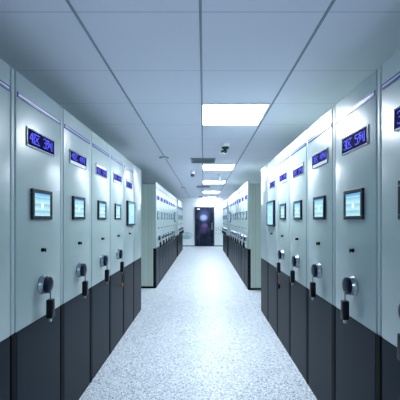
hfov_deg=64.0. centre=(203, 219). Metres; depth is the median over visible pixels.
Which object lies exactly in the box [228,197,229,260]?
tall cabinet
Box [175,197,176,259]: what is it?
tall cabinet
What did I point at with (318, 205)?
screen
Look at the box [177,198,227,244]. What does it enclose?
wall
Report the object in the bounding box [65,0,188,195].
trim
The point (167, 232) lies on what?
tall cabinet
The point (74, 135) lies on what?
tall cabinet
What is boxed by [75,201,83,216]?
screen
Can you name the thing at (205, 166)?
recessed light
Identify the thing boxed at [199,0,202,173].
trim
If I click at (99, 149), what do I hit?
tall cabinet
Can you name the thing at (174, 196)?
tall cabinet
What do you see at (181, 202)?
tall cabinet
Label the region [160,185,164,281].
tall cabinet
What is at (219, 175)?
ceiling sensor
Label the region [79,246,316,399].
floor
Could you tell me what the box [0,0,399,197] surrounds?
ceiling
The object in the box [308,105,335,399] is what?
tall cabinet
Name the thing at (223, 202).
tall cabinet
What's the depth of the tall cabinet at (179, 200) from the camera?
13.80 m
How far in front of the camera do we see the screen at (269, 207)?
4.42 m
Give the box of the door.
[195,207,213,246]
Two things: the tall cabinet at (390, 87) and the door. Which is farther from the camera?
the door
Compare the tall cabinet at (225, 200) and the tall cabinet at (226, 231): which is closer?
the tall cabinet at (226, 231)
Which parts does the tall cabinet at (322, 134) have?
matrix panel, panel, panel, edge post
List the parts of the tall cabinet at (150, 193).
edge post, panel, panel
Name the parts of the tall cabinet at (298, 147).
matrix panel, panel, panel, edge post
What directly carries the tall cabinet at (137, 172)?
on the floor
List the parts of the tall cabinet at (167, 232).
panel, panel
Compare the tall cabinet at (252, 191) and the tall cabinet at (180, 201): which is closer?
the tall cabinet at (252, 191)
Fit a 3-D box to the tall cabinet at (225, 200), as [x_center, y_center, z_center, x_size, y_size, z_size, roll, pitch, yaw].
[2.408,0.338,13.509,3.074,2.325,0.591,0,0,0]
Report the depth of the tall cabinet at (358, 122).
1.93 m
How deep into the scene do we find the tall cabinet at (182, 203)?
15.77 m
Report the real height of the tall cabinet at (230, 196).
2.325 m
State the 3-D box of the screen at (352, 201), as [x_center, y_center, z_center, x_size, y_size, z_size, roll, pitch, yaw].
[0.940,-0.093,2.002,0.010,0.146,0.208,0,0,0]
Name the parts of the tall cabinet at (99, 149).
edge post, panel, panel, matrix panel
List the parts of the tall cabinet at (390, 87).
panel, matrix panel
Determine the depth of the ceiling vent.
6.41 m
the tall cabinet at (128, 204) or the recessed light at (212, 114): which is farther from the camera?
the tall cabinet at (128, 204)
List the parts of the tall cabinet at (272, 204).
panel, panel, edge post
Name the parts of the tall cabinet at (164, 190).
panel, panel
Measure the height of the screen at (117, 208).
0.146 m
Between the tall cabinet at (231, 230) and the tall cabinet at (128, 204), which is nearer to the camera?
the tall cabinet at (128, 204)
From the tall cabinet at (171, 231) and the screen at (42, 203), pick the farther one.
the tall cabinet at (171, 231)
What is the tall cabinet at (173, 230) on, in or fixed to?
on the floor
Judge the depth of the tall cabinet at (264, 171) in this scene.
4.96 m
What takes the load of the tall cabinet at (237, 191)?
on the floor
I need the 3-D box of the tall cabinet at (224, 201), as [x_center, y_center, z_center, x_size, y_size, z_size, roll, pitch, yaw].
[2.408,0.338,14.697,3.074,2.325,0.591,0,0,0]
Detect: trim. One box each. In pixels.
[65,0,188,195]
[91,247,186,399]
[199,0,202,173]
[216,0,335,197]
[219,248,304,399]
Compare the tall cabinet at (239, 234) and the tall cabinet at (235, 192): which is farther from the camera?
the tall cabinet at (235, 192)
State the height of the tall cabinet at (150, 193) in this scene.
2.325 m
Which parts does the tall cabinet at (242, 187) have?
panel, panel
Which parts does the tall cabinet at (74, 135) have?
edge post, panel, panel, matrix panel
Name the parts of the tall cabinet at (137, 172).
edge post, panel, panel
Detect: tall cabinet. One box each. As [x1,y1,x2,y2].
[0,58,9,399]
[9,67,60,399]
[60,106,89,399]
[89,130,109,382]
[109,145,123,354]
[123,156,134,334]
[133,164,140,320]
[141,182,160,287]
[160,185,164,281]
[163,188,166,276]
[166,190,169,272]
[168,192,171,269]
[170,193,173,266]
[172,195,174,263]
[174,196,175,260]
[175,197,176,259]
[177,199,179,256]
[179,200,180,253]
[180,201,181,252]
[181,202,182,250]
[182,203,183,249]
[222,201,224,252]
[222,202,223,250]
[224,200,225,253]
[225,199,227,256]
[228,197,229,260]
[229,196,230,261]
[230,194,232,264]
[231,193,234,268]
[233,192,236,271]
[235,189,238,274]
[237,187,240,277]
[240,185,243,282]
[243,181,260,289]
[261,164,268,320]
[267,155,277,336]
[277,145,290,356]
[290,129,308,383]
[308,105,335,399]
[335,66,381,399]
[381,49,399,399]
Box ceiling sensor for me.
[217,174,222,182]
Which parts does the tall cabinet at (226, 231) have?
edge post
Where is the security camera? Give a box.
[221,142,229,153]
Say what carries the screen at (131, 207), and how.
attached to the tall cabinet at (128, 204)
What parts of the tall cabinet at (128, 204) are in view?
edge post, panel, panel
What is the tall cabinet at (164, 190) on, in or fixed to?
on the floor
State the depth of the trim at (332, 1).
2.45 m
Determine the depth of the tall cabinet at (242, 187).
7.75 m
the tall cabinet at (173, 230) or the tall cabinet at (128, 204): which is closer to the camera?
the tall cabinet at (128, 204)
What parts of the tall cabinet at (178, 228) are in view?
edge post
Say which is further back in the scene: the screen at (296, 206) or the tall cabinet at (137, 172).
the tall cabinet at (137, 172)
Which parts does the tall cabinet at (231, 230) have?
panel, panel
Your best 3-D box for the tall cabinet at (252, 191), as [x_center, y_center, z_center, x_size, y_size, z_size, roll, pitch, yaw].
[2.408,0.338,7.096,3.074,2.325,0.591,0,0,0]
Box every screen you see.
[35,196,49,215]
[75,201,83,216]
[100,205,104,216]
[116,207,119,217]
[129,205,133,223]
[267,205,272,224]
[280,207,284,217]
[294,204,299,216]
[314,201,322,216]
[346,195,359,215]
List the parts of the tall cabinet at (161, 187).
panel, panel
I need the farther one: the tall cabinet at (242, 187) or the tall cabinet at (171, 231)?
the tall cabinet at (171, 231)
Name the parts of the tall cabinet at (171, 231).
panel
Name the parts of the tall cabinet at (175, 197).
panel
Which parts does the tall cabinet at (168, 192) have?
panel, panel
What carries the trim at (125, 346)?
on the floor
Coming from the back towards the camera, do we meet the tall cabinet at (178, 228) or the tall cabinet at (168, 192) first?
the tall cabinet at (178, 228)
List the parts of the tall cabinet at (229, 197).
panel, panel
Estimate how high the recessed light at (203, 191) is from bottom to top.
0.012 m
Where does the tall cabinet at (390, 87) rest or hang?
on the floor
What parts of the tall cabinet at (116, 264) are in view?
edge post, panel, panel, matrix panel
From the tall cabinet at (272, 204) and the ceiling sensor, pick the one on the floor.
the tall cabinet at (272, 204)
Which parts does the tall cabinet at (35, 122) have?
edge post, panel, panel, matrix panel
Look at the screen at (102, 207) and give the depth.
3.25 m
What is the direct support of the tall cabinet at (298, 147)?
on the floor
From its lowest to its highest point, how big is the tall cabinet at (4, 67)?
2.325 m
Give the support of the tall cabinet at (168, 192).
on the floor
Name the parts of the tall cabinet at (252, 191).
panel, panel, edge post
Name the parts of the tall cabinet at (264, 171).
panel, panel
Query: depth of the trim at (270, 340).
3.71 m
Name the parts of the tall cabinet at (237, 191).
panel, panel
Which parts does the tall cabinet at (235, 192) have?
panel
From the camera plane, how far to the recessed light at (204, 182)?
10.31 m
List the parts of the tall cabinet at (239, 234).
panel, panel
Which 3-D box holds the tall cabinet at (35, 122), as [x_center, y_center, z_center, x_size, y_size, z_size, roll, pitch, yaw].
[-2.498,0.338,2.019,3.074,2.325,0.599,0,0,0]
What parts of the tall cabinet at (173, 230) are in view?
panel, panel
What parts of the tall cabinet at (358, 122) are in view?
matrix panel, panel, edge post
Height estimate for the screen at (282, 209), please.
0.146 m
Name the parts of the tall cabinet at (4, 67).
panel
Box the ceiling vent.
[190,158,215,162]
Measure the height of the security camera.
0.157 m
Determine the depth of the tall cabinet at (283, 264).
3.73 m
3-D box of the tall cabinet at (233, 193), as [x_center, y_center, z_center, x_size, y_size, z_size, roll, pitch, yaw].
[2.408,0.338,10.066,3.074,2.325,0.591,0,0,0]
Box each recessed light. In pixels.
[202,104,269,124]
[203,164,234,169]
[203,181,225,183]
[203,191,219,192]
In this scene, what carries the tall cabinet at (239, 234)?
on the floor
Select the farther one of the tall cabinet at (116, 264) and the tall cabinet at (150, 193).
the tall cabinet at (150, 193)
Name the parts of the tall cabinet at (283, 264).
matrix panel, panel, panel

